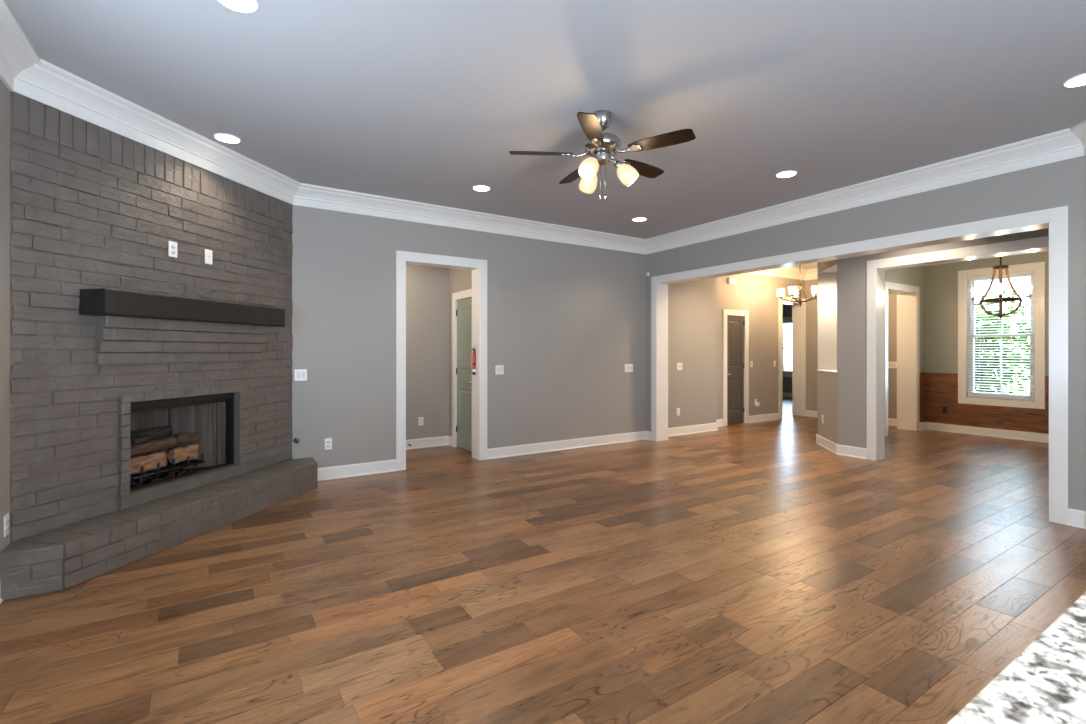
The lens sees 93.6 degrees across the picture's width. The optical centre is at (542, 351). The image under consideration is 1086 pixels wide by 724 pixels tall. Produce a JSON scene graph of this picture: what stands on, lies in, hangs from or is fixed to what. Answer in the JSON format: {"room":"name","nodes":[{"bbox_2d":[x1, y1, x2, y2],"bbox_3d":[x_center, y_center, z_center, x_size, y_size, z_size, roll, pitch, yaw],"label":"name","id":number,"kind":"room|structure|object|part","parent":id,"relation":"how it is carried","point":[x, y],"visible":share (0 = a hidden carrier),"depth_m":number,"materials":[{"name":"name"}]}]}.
{"room":"living room","nodes":[
{"label":"living room","id":0,"kind":"room"},
{"bbox_2d":[0,79,9,551],"bbox_3d":[-1.441,-0.175,0.293,0.120,3.050,6.850,0,0,-33],"label":"wall","id":1,"kind":"structure","parent":0,"point":[4,91],"depth_m":2.85,"materials":[{"name":"grey paint"}]},
{"bbox_2d":[4,513,8,536],"bbox_3d":[-3.021,0.975,2.874,0.009,0.118,0.072,0,0,-33],"label":"wall outlet","id":2,"kind":"object","parent":1,"relation":"attached to","point":[6,517],"visible":1,"depth_m":2.86,"materials":[{"name":"white plastic"}]},
{"bbox_2d":[406,264,471,439],"bbox_3d":[-2.102,0.040,6.402,2.580,2.620,1.115,0,0,-33],"label":"wall","id":3,"kind":"structure","parent":0,"point":[429,290],"depth_m":7.23,"materials":[{"name":"grey paint"}]},
{"bbox_2d":[418,417,422,424],"bbox_3d":[-1.715,0.975,7.170,0.072,0.118,0.009,0,0,-33],"label":"wall outlet","id":4,"kind":"object","parent":3,"relation":"attached to","point":[420,419],"visible":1,"depth_m":7.16,"materials":[{"name":"white plastic"}]},
{"bbox_2d":[406,436,451,449],"bbox_3d":[-2.313,1.285,6.713,2.360,0.130,0.133,0,0,-33],"label":"baseboard","id":5,"kind":"structure","parent":3,"relation":"attached to","point":[444,440],"depth_m":7.22,"materials":[{"name":"white paint"}]},
{"bbox_2d":[452,289,471,446],"bbox_3d":[-1.030,0.259,6.991,0.140,2.182,0.784,0,0,-33],"label":"door frame","id":6,"kind":"structure","parent":3,"relation":"attached to","point":[465,294],"depth_m":7.20,"materials":[{"name":"white paint"}]},
{"bbox_2d":[456,298,471,451],"bbox_3d":[-1.072,0.306,6.971,0.093,2.060,0.584,0,0,-33],"label":"door","id":7,"kind":"structure","parent":3,"relation":"in","point":[464,306],"depth_m":7.00,"materials":[{"name":"grey paint"}]},
{"bbox_3d":[-1.047,-0.174,6.981,0.035,0.880,0.364,0,0,-33],"label":"panel","id":8,"kind":"part","parent":7,"relation":"part of","materials":[{"name":"white wood"}]},
{"bbox_3d":[-1.047,0.806,6.981,0.035,0.590,0.364,0,0,-33],"label":"panel","id":9,"kind":"part","parent":7,"relation":"part of","materials":[{"name":"white wood"}]},
{"bbox_2d":[292,205,715,467],"bbox_3d":[0.069,-0.175,7.020,6.800,3.050,0.190,0,0,-33],"label":"wall","id":10,"kind":"structure","parent":0,"point":[565,321],"depth_m":6.57,"materials":[{"name":"grey paint"}]},
{"bbox_2d":[293,438,299,443],"bbox_3d":[-2.524,0.913,5.228,0.062,0.062,0.024,0,0,-33],"label":"gas valve","id":11,"kind":"object","parent":10,"relation":"attached to","point":[296,440],"visible":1,"depth_m":5.23,"materials":[{"name":"silver metal"}]},
{"bbox_2d":[294,369,306,380],"bbox_3d":[-2.496,0.239,5.253,0.118,0.118,0.012,0,0,-33],"label":"light switch","id":12,"kind":"object","parent":10,"relation":"attached to","point":[299,374],"visible":1,"depth_m":5.25,"materials":[{"name":"white plastic"}]},
{"bbox_2d":[325,438,331,449],"bbox_3d":[-2.272,0.975,5.399,0.072,0.118,0.009,0,0,-33],"label":"wall outlet","id":13,"kind":"object","parent":10,"relation":"attached to","point":[328,441],"visible":1,"depth_m":5.39,"materials":[{"name":"white plastic"}]},
{"bbox_2d":[318,459,397,480],"bbox_3d":[-2.025,1.285,5.548,0.881,0.130,0.024,0,0,-33],"label":"baseboard","id":14,"kind":"structure","parent":10,"relation":"attached to","point":[343,471],"depth_m":5.54,"materials":[{"name":"white paint"}]},
{"bbox_2d":[396,250,486,470],"bbox_3d":[-1.240,0.101,6.179,1.145,2.499,0.230,0,0,-33],"label":"door frame","id":15,"kind":"structure","parent":10,"relation":"attached to","point":[478,267],"depth_m":6.34,"materials":[{"name":"white paint"}]},
{"bbox_2d":[472,347,475,374],"bbox_3d":[-0.873,0.109,6.421,0.051,0.362,0.040,0,0,-33],"label":"fire extinguisher","id":16,"kind":"object","parent":10,"relation":"attached to","point":[474,351],"visible":1,"depth_m":6.41,"materials":[{"name":"red metal"}]},
{"bbox_2d":[495,365,503,374],"bbox_3d":[-0.552,0.230,6.501,0.118,0.118,0.012,0,0,-33],"label":"light switch","id":17,"kind":"object","parent":10,"relation":"attached to","point":[499,369],"visible":1,"depth_m":6.50,"materials":[{"name":"white plastic"}]},
{"bbox_2d":[487,431,651,459],"bbox_3d":[0.478,1.285,7.081,2.745,0.130,0.149,0,0,-33],"label":"baseboard","id":18,"kind":"structure","parent":10,"relation":"attached to","point":[501,452],"depth_m":7.04,"materials":[{"name":"white paint"}]},
{"bbox_2d":[625,364,632,371],"bbox_3d":[1.297,0.244,7.688,0.164,0.118,0.012,0,0,-33],"label":"light switch","id":19,"kind":"object","parent":10,"relation":"attached to","point":[628,367],"visible":1,"depth_m":7.68,"materials":[{"name":"white plastic"}]},
{"bbox_2d":[677,363,681,369],"bbox_3d":[2.223,0.239,8.283,0.118,0.118,0.012,0,0,-33],"label":"light switch","id":20,"kind":"object","parent":10,"relation":"attached to","point":[679,365],"visible":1,"depth_m":8.28,"materials":[{"name":"white plastic"}]},
{"bbox_2d":[668,419,723,436],"bbox_3d":[2.538,1.285,8.641,1.947,0.130,0.299,0,0,-33],"label":"baseboard","id":21,"kind":"structure","parent":10,"relation":"attached to","point":[675,431],"depth_m":8.47,"materials":[{"name":"white paint"}]},
{"bbox_2d":[0,397,1085,723],"bbox_3d":[3.606,1.390,6.831,15.450,0.080,12.400,0,0,-33],"label":"floor","id":22,"kind":"structure","parent":0,"point":[755,572],"depth_m":2.83,"materials":[{"name":"brown wood"}]},
{"bbox_2d":[0,91,317,600],"bbox_3d":[-2.885,-0.174,4.081,0.874,3.048,2.620,0,0,12],"label":"fireplace","id":23,"kind":"object","parent":22,"relation":"on","point":[113,335],"depth_m":3.53,"materials":[{"name":"brick"}]},
{"bbox_2d":[130,452,166,474],"bbox_3d":[-3.095,0.861,3.933,0.090,0.131,0.356,0,0,10],"label":"log","id":24,"kind":"object","parent":23,"relation":"on","point":[149,462],"visible":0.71,"depth_m":3.95,"materials":[{"name":"brown wood"}]},
{"bbox_2d":[131,436,178,455],"bbox_3d":[-3.099,0.743,4.019,0.096,0.103,0.412,0,0,14],"label":"log","id":25,"kind":"object","parent":24,"relation":"on","point":[171,441],"visible":0.73,"depth_m":4.03,"materials":[{"name":"brown wood"}]},
{"bbox_2d":[131,436,151,445],"bbox_3d":[-3.082,0.679,3.908,0.057,0.058,0.142,0,0,9],"label":"log","id":26,"kind":"object","parent":25,"relation":"on","point":[138,440],"visible":0.94,"depth_m":3.88,"materials":[{"name":"brown wood"}]},
{"bbox_2d":[130,426,172,438],"bbox_3d":[-3.152,0.658,4.072,0.093,0.090,0.352,0,0,12],"label":"log","id":27,"kind":"object","parent":25,"relation":"on","point":[164,431],"visible":0.67,"depth_m":4.09,"materials":[{"name":"brown wood"}]},
{"bbox_2d":[130,468,199,485],"bbox_3d":[-3.066,1.006,4.115,0.251,0.030,0.537,0,0,12],"label":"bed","id":28,"kind":"object","parent":23,"relation":"on","point":[171,473],"visible":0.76,"depth_m":4.10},
{"bbox_3d":[-3.057,0.940,4.107,0.226,0.156,0.620,0,0,12],"label":"fire grate","id":29,"kind":"part","parent":23,"relation":"part of","materials":[{"name":"black metal"}]},
{"bbox_2d":[168,241,176,257],"bbox_3d":[-2.833,-0.785,3.906,0.009,0.118,0.072,0,0,12],"label":"wall outlet","id":30,"kind":"object","parent":23,"relation":"attached to","point":[172,246],"visible":1,"depth_m":3.90,"materials":[{"name":"white plastic"}]},
{"bbox_3d":[-3.106,0.702,4.117,0.388,0.633,0.981,0,0,12],"label":"firebox panel","id":31,"kind":"part","parent":23,"relation":"part of","materials":[{"name":"grey metal"}]},
{"bbox_3d":[-2.883,0.676,4.069,0.064,0.673,1.001,0,0,12],"label":"firebox frame","id":32,"kind":"part","parent":23,"relation":"part of","materials":[{"name":"black metal"}]},
{"bbox_2d":[167,443,198,463],"bbox_3d":[-3.020,0.855,4.284,0.101,0.138,0.227,0,0,12],"label":"log","id":33,"kind":"object","parent":23,"relation":"on","point":[180,454],"visible":0.95,"depth_m":4.24,"materials":[{"name":"beige wood"}]},
{"bbox_2d":[175,433,199,444],"bbox_3d":[-3.027,0.734,4.340,0.096,0.091,0.166,0,0,36],"label":"log","id":34,"kind":"object","parent":33,"relation":"on","point":[183,438],"visible":0.92,"depth_m":4.32,"materials":[{"name":"brown wood"}]},
{"bbox_2d":[205,249,211,264],"bbox_3d":[-2.765,-0.785,4.219,0.008,0.118,0.072,0,0,12],"label":"blank plate","id":35,"kind":"object","parent":23,"relation":"attached to","point":[208,253],"visible":1,"depth_m":4.21,"materials":[{"name":"white plastic"}]},
{"bbox_2d":[6,0,1085,268],"bbox_3d":[3.627,-1.495,6.844,15.900,0.570,12.800,0,0,-33],"label":"ceiling","id":36,"kind":"structure","parent":0,"point":[423,101],"depth_m":3.24,"materials":[{"name":"paint"}]},
{"bbox_2d":[213,133,241,143],"bbox_3d":[-2.510,-1.696,4.057,0.198,0.007,0.198,0,0,-33],"label":"recessed light","id":37,"kind":"object","parent":36,"relation":"in","point":[224,137],"visible":1,"depth_m":4.05,"materials":[{"name":"white paint"}]},
{"bbox_2d":[217,0,259,13],"bbox_3d":[-1.479,-1.696,2.461,0.198,0.007,0.198,0,0,-33],"label":"recessed light","id":38,"kind":"object","parent":36,"relation":"in","point":[241,6],"visible":1,"depth_m":2.49,"materials":[{"name":"white paint"}]},
{"bbox_2d":[472,185,490,190],"bbox_3d":[-0.639,-1.696,5.294,0.198,0.007,0.198,0,0,-33],"label":"recessed light","id":39,"kind":"object","parent":36,"relation":"in","point":[476,187],"visible":1,"depth_m":5.29,"materials":[{"name":"white paint"}]},
{"bbox_2d":[509,110,695,199],"bbox_3d":[0.437,-1.390,3.690,1.259,0.620,1.275,0,0,-33],"label":"ceiling fan","id":40,"kind":"object","parent":36,"relation":"hanging from","point":[601,146],"visible":1,"depth_m":3.58,"materials":[{"name":"brown wood"}]},
{"bbox_3d":[-0.016,-1.412,3.631,0.445,0.036,0.134,0,0,-3],"label":"blade","id":41,"kind":"part","parent":40,"relation":"part of","materials":[{"name":"brown wood"}]},
{"bbox_3d":[0.261,-1.412,4.064,0.134,0.036,0.445,0,0,-21],"label":"blade","id":42,"kind":"part","parent":40,"relation":"part of","materials":[{"name":"brown wood"}]},
{"bbox_3d":[0.342,-1.263,3.824,0.130,0.158,0.158,0,0,-33],"label":"lamp shade","id":43,"kind":"part","parent":40,"relation":"part of","materials":[{"name":"beige glass"}]},
{"bbox_3d":[0.318,-1.263,3.503,0.156,0.159,0.134,0,0,-33],"label":"lamp shade","id":44,"kind":"part","parent":40,"relation":"part of","materials":[{"name":"beige glass"}]},
{"bbox_3d":[0.328,-1.281,3.516,0.092,0.098,0.061,0,0,-33],"label":"bulb","id":45,"kind":"part","parent":40,"relation":"part of","materials":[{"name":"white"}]},
{"bbox_3d":[0.311,-1.412,3.234,0.134,0.036,0.445,0,0,15],"label":"blade","id":46,"kind":"part","parent":40,"relation":"part of","materials":[{"name":"brown wood"}]},
{"bbox_3d":[0.409,-1.238,3.637,0.004,0.225,0.004,0,0,-33],"label":"pull chain","id":47,"kind":"part","parent":40,"relation":"part of","materials":[{"name":"silver metal"}]},
{"bbox_3d":[0.515,-1.344,3.650,0.104,0.082,0.054,0,0,4],"label":"light arm","id":48,"kind":"part","parent":40,"relation":"part of","materials":[{"name":"silver metal"}]},
{"bbox_3d":[0.608,-1.263,3.642,0.150,0.159,0.142,0,0,-33],"label":"lamp shade","id":49,"kind":"part","parent":40,"relation":"part of","materials":[{"name":"beige glass"}]},
{"bbox_3d":[0.759,-1.412,3.935,0.445,0.036,0.134,0,0,-39],"label":"blade","id":50,"kind":"part","parent":40,"relation":"part of","materials":[{"name":"brown wood"}]},
{"bbox_3d":[0.790,-1.412,3.421,0.445,0.036,0.134,0,0,33],"label":"blade","id":51,"kind":"part","parent":40,"relation":"part of","materials":[{"name":"brown wood"}]},
{"bbox_2d":[632,217,646,220],"bbox_3d":[1.236,-1.696,6.533,0.198,0.007,0.198,0,0,-33],"label":"recessed light","id":52,"kind":"object","parent":36,"relation":"in","point":[636,218],"visible":1,"depth_m":6.53,"materials":[{"name":"white paint"}]},
{"bbox_2d":[775,170,797,177],"bbox_3d":[2.326,-1.696,4.874,0.198,0.007,0.198,0,0,-33],"label":"recessed light","id":53,"kind":"object","parent":36,"relation":"in","point":[788,173],"visible":1,"depth_m":4.87,"materials":[{"name":"white paint"}]},
{"bbox_2d":[777,265,816,306],"bbox_3d":[4.575,-1.248,9.062,0.724,0.905,0.722,0,0,-33],"label":"chandelier","id":54,"kind":"object","parent":36,"relation":"hanging from","point":[794,293],"visible":0.85,"depth_m":9.06,"materials":[{"name":"brown metal"}]},
{"bbox_3d":[4.306,-1.063,9.241,0.132,0.144,0.131,0,0,-33],"label":"lamp shade","id":55,"kind":"part","parent":54,"relation":"part of","materials":[{"name":"white glass"}]},
{"bbox_3d":[4.345,-1.063,8.872,0.132,0.144,0.131,0,0,-33],"label":"lamp shade","id":56,"kind":"part","parent":54,"relation":"part of","materials":[{"name":"white glass"}]},
{"bbox_3d":[4.641,-1.029,8.907,0.098,0.288,0.347,0,0,-33],"label":"arm","id":57,"kind":"part","parent":54,"relation":"part of","materials":[{"name":"brown metal"}]},
{"bbox_3d":[4.707,-1.063,8.795,0.132,0.144,0.131,0,0,-33],"label":"lamp shade","id":58,"kind":"part","parent":54,"relation":"part of","materials":[{"name":"white glass"}]},
{"bbox_2d":[971,256,1032,317],"bbox_3d":[6.061,-1.070,6.755,0.452,1.260,0.452,0,0,-3],"label":"dining chandelier","id":59,"kind":"object","parent":36,"relation":"hanging from","point":[1000,299],"visible":0.84,"depth_m":6.70,"materials":[{"name":"brown metal"}]},
{"bbox_2d":[1062,73,1085,87],"bbox_3d":[3.372,-1.696,3.179,0.198,0.007,0.198,0,0,-33],"label":"recessed light","id":60,"kind":"object","parent":36,"relation":"in","point":[1078,80],"visible":1,"depth_m":3.19,"materials":[{"name":"white paint"}]},
{"bbox_2d":[716,273,804,418],"bbox_3d":[4.127,-0.175,9.934,3.180,3.050,0.340,0,0,-33],"label":"wall","id":61,"kind":"structure","parent":0,"point":[756,294],"depth_m":9.83,"materials":[{"name":"grey paint"}]},
{"bbox_2d":[728,278,736,283],"bbox_3d":[3.494,-1.305,9.402,0.220,0.110,0.052,0,0,-33],"label":"door chime","id":62,"kind":"object","parent":61,"relation":"attached to","point":[730,280],"visible":1,"depth_m":9.36,"materials":[{"name":"white plastic"}]},
{"bbox_2d":[727,315,743,423],"bbox_3d":[3.587,0.334,9.496,0.535,2.005,0.100,0,0,-33],"label":"door","id":63,"kind":"structure","parent":61,"relation":"in","point":[735,324],"depth_m":9.52,"materials":[{"name":"grey paint"}]},
{"bbox_3d":[3.566,-0.154,9.519,0.315,0.870,0.035,0,0,-33],"label":"panel","id":64,"kind":"part","parent":63,"relation":"part of","materials":[{"name":"wood"}]},
{"bbox_3d":[3.566,0.806,9.519,0.315,0.590,0.035,0,0,-33],"label":"panel","id":65,"kind":"part","parent":63,"relation":"part of","materials":[{"name":"wood"}]},
{"bbox_2d":[723,309,748,425],"bbox_3d":[3.563,0.286,9.524,0.733,2.127,0.120,0,0,-33],"label":"door frame","id":66,"kind":"structure","parent":61,"relation":"attached to","point":[726,312],"depth_m":9.59,"materials":[{"name":"white paint"}]},
{"bbox_2d":[749,413,778,422],"bbox_3d":[4.311,1.285,9.943,0.978,0.130,0.024,0,0,-33],"label":"baseboard","id":67,"kind":"structure","parent":61,"relation":"attached to","point":[773,416],"depth_m":9.93,"materials":[{"name":"white paint"}]},
{"bbox_2d":[778,296,805,418],"bbox_3d":[5.045,0.117,10.577,0.942,2.467,0.290,0,0,-33],"label":"door frame","id":68,"kind":"structure","parent":61,"relation":"attached to","point":[798,313],"depth_m":10.77,"materials":[{"name":"white paint"}]},
{"bbox_2d":[749,267,816,279],"bbox_3d":[4.074,-1.600,8.684,4.620,0.200,1.888,0,0,-33],"label":"ceiling","id":69,"kind":"structure","parent":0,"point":[785,272],"depth_m":10.36,"materials":[{"name":"white paint"}]},
{"bbox_2d":[782,304,791,392],"bbox_3d":[5.548,-0.175,13.247,5.450,3.050,3.900,0,0,-33],"label":"wall","id":70,"kind":"structure","parent":0,"point":[786,309],"depth_m":15.27,"materials":[{"name":"grey paint"}]},
{"bbox_2d":[782,317,791,376],"bbox_3d":[7.364,-0.145,15.304,0.170,1.794,1.284,0,0,-33],"label":"window","id":71,"kind":"structure","parent":70,"relation":"in","point":[783,322],"depth_m":15.29,"materials":[{"name":"plastic"}]},
{"bbox_3d":[7.371,0.236,15.308,0.035,0.742,0.994,0,0,-33],"label":"sash","id":72,"kind":"part","parent":71,"relation":"part of","materials":[{"name":"plastic"}]},
{"bbox_2d":[782,392,791,396],"bbox_3d":[7.705,1.285,14.631,0.024,0.130,3.700,0,0,-33],"label":"baseboard","id":73,"kind":"structure","parent":70,"relation":"attached to","point":[784,394],"depth_m":15.27,"materials":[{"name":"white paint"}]},
{"bbox_2d":[805,279,896,418],"bbox_3d":[4.998,-0.175,9.346,2.710,3.050,2.270,0,0,-33],"label":"wall","id":74,"kind":"structure","parent":0,"point":[811,306],"depth_m":10.54,"materials":[{"name":"grey paint"}]},
{"bbox_2d":[804,410,816,416],"bbox_3d":[5.617,1.285,10.535,0.024,0.130,0.438,0,0,-33],"label":"baseboard","id":75,"kind":"structure","parent":74,"relation":"attached to","point":[809,413],"depth_m":10.61,"materials":[{"name":"white paint"}]},
{"bbox_2d":[888,418,896,425],"bbox_3d":[6.425,1.285,9.276,0.024,0.130,0.346,0,0,-33],"label":"baseboard","id":76,"kind":"structure","parent":74,"relation":"attached to","point":[893,422],"depth_m":9.32,"materials":[{"name":"white paint"}]},
{"bbox_2d":[888,362,896,367],"bbox_3d":[6.389,0.240,9.342,0.012,0.118,0.164,0,0,-33],"label":"light switch","id":77,"kind":"object","parent":74,"relation":"attached to","point":[890,364],"visible":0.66,"depth_m":9.33,"materials":[{"name":"white plastic"}]},
{"bbox_2d":[885,281,918,436],"bbox_3d":[5.869,0.116,8.558,1.233,2.469,0.302,0,0,-33],"label":"door frame","id":78,"kind":"structure","parent":74,"relation":"attached to","point":[907,295],"depth_m":8.78,"materials":[{"name":"white paint"}]},
{"bbox_2d":[646,156,1085,510],"bbox_3d":[3.133,-0.175,5.680,0.210,3.050,5.375,0,0,-33],"label":"wall","id":79,"kind":"structure","parent":0,"point":[1062,183],"depth_m":4.55,"materials":[{"name":"grey paint"}]},
{"bbox_2d":[0,0,1085,254],"bbox_3d":[1.026,-1.600,2.664,6.594,0.200,8.175,0,0,-33],"label":"crown molding","id":80,"kind":"structure","parent":79,"relation":"attached to","point":[23,72],"depth_m":4.59,"materials":[{"name":"white paint"}]},
{"bbox_2d":[651,206,1068,524],"bbox_3d":[2.970,0.105,5.933,0.250,2.489,4.512,0,0,-33],"label":"door frame","id":81,"kind":"structure","parent":79,"relation":"attached to","point":[1056,219],"depth_m":4.40,"materials":[{"name":"white paint"}]},
{"bbox_2d":[817,228,1048,448],"bbox_3d":[5.016,-0.175,5.931,1.050,3.050,3.762,0,0,-33],"label":"wall pillar","id":82,"kind":"structure","parent":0,"point":[841,283],"depth_m":6.64,"materials":[{"name":"grey paint"}]},
{"bbox_2d":[817,370,836,372],"bbox_3d":[4.143,0.273,7.103,0.370,0.018,0.842,0,0,12],"label":"ledge","id":83,"kind":"object","parent":82,"relation":"attached to","point":[831,371],"visible":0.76,"depth_m":7.20,"materials":[{"name":"white paint"}]},
{"bbox_2d":[815,434,867,459],"bbox_3d":[4.104,1.285,7.142,0.330,0.130,1.470,0,0,14],"label":"baseboard","id":84,"kind":"structure","parent":82,"relation":"attached to","point":[850,451],"depth_m":6.67,"materials":[{"name":"white paint"}]},
{"bbox_2d":[867,236,1048,460],"bbox_3d":[4.801,0.105,5.460,0.220,2.489,2.386,0,0,-33],"label":"door frame","id":85,"kind":"structure","parent":82,"relation":"attached to","point":[876,269],"depth_m":6.33,"materials":[{"name":"white paint"}]},
{"bbox_2d":[885,251,1048,433],"bbox_3d":[6.301,-0.175,6.558,3.530,3.050,3.830,0,0,-33],"label":"wall","id":86,"kind":"structure","parent":0,"point":[937,284],"depth_m":8.66,"materials":[{"name":"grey paint"}]},
{"bbox_2d":[919,372,924,422],"bbox_3d":[6.556,0.855,8.834,0.247,0.987,0.016,0,0,-33],"label":"trim","id":87,"kind":"structure","parent":86,"relation":"attached to","point":[921,375],"depth_m":8.84,"materials":[{"name":"brown wood"}]},
{"bbox_2d":[942,406,946,412],"bbox_3d":[6.815,0.985,8.653,0.009,0.118,0.072,0,0,-33],"label":"wall outlet","id":88,"kind":"object","parent":86,"relation":"attached to","point":[944,408],"visible":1,"depth_m":8.65,"materials":[{"name":"black plastic"}]},
{"bbox_2d":[919,422,1048,442],"bbox_3d":[7.529,1.285,7.320,0.247,0.130,3.584,0,0,-33],"label":"baseboard","id":89,"kind":"structure","parent":86,"relation":"attached to","point":[1001,433],"depth_m":8.18,"materials":[{"name":"white paint"}]},
{"bbox_2d":[923,250,1048,265],"bbox_3d":[6.494,-1.600,6.664,2.730,0.200,3.600,0,0,-33],"label":"crown molding","id":90,"kind":"structure","parent":86,"relation":"attached to","point":[1046,250],"depth_m":8.20,"materials":[{"name":"white paint"}]},
{"bbox_2d":[925,372,1048,433],"bbox_3d":[7.640,0.855,7.391,0.016,0.987,3.582,0,0,-33],"label":"wainscoting","id":91,"kind":"structure","parent":86,"relation":"attached to","point":[941,389],"depth_m":8.35,"materials":[{"name":"brown wood"}]},
{"bbox_2d":[958,262,1044,408],"bbox_3d":[7.284,-0.245,8.108,0.200,2.204,1.059,0,0,-33],"label":"window","id":92,"kind":"structure","parent":86,"relation":"in","point":[1032,299],"depth_m":8.06,"materials":[{"name":"plastic"}]},
{"bbox_2d":[967,270,1034,399],"bbox_3d":[7.234,-0.255,8.075,0.048,1.960,0.815,0,0,-33],"label":"window blind","id":93,"kind":"object","parent":92,"relation":"attached to","point":[1012,274],"visible":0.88,"depth_m":8.04,"materials":[{"name":"white plastic"}]},
{"bbox_3d":[7.233,0.715,8.075,0.042,0.020,0.815,0,0,-33],"label":"rail","id":94,"kind":"part","parent":93,"relation":"part of","materials":[{"name":"white plastic"}]},
{"bbox_3d":[7.278,0.213,8.104,0.035,0.997,0.769,0,0,-33],"label":"sash","id":95,"kind":"part","parent":92,"relation":"part of","materials":[{"name":"plastic"}]},
{"bbox_3d":[7.309,-0.719,8.124,0.035,0.967,0.769,0,0,-33],"label":"sash","id":96,"kind":"part","parent":92,"relation":"part of","materials":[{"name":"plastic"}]},
{"bbox_3d":[1.658,0.911,0.749,2.400,0.878,0.570,0,0,-33],"label":"wall","id":97,"kind":"structure","parent":0,"visible":0},
{"bbox_2d":[947,592,1085,723],"bbox_3d":[1.616,0.454,0.740,2.680,0.035,1.000,0,0,-33],"label":"countertop","id":98,"kind":"structure","parent":97,"relation":"on","point":[1046,683],"depth_m":0.67,"materials":[{"name":"white stone"}]},
{"label":"outside","id":99,"kind":"structure","parent":0,"visible":0},
{"bbox_2d":[974,383,1029,393],"bbox_3d":[13.988,1.650,19.675,23.200,0.100,34.000,0,0,-33],"label":"ground","id":100,"kind":"structure","parent":99,"point":[1025,388],"depth_m":22.24,"materials":[{"name":"white"}]},
{"bbox_2d":[782,324,791,369],"bbox_3d":[9.639,-0.098,20.443,1.766,3.407,2.084,0,0,-33],"label":"bare tree","id":101,"kind":"object","parent":100,"relation":"on","point":[783,333],"visible":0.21,"depth_m":20.36,"materials":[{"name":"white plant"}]},
{"bbox_2d":[974,290,1029,394],"bbox_3d":[8.975,0.174,10.592,2.442,2.863,2.520,0,0,-29],"label":"leafy tree","id":102,"kind":"object","parent":100,"relation":"on","point":[997,320],"visible":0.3,"depth_m":10.05,"materials":[{"name":"green plant"}]},
{"bbox_3d":[4.785,-0.175,2.264,0.700,3.050,3.440,0,0,-33],"label":"wall","id":103,"kind":"structure","parent":0,"visible":0},
{"bbox_2d":[1066,508,1085,529],"bbox_3d":[4.039,1.285,3.457,0.087,0.130,1.066,0,0,9],"label":"baseboard","id":104,"kind":"structure","parent":103,"relation":"attached to","point":[1076,518],"depth_m":3.93,"materials":[{"name":"white paint"}]}
]}

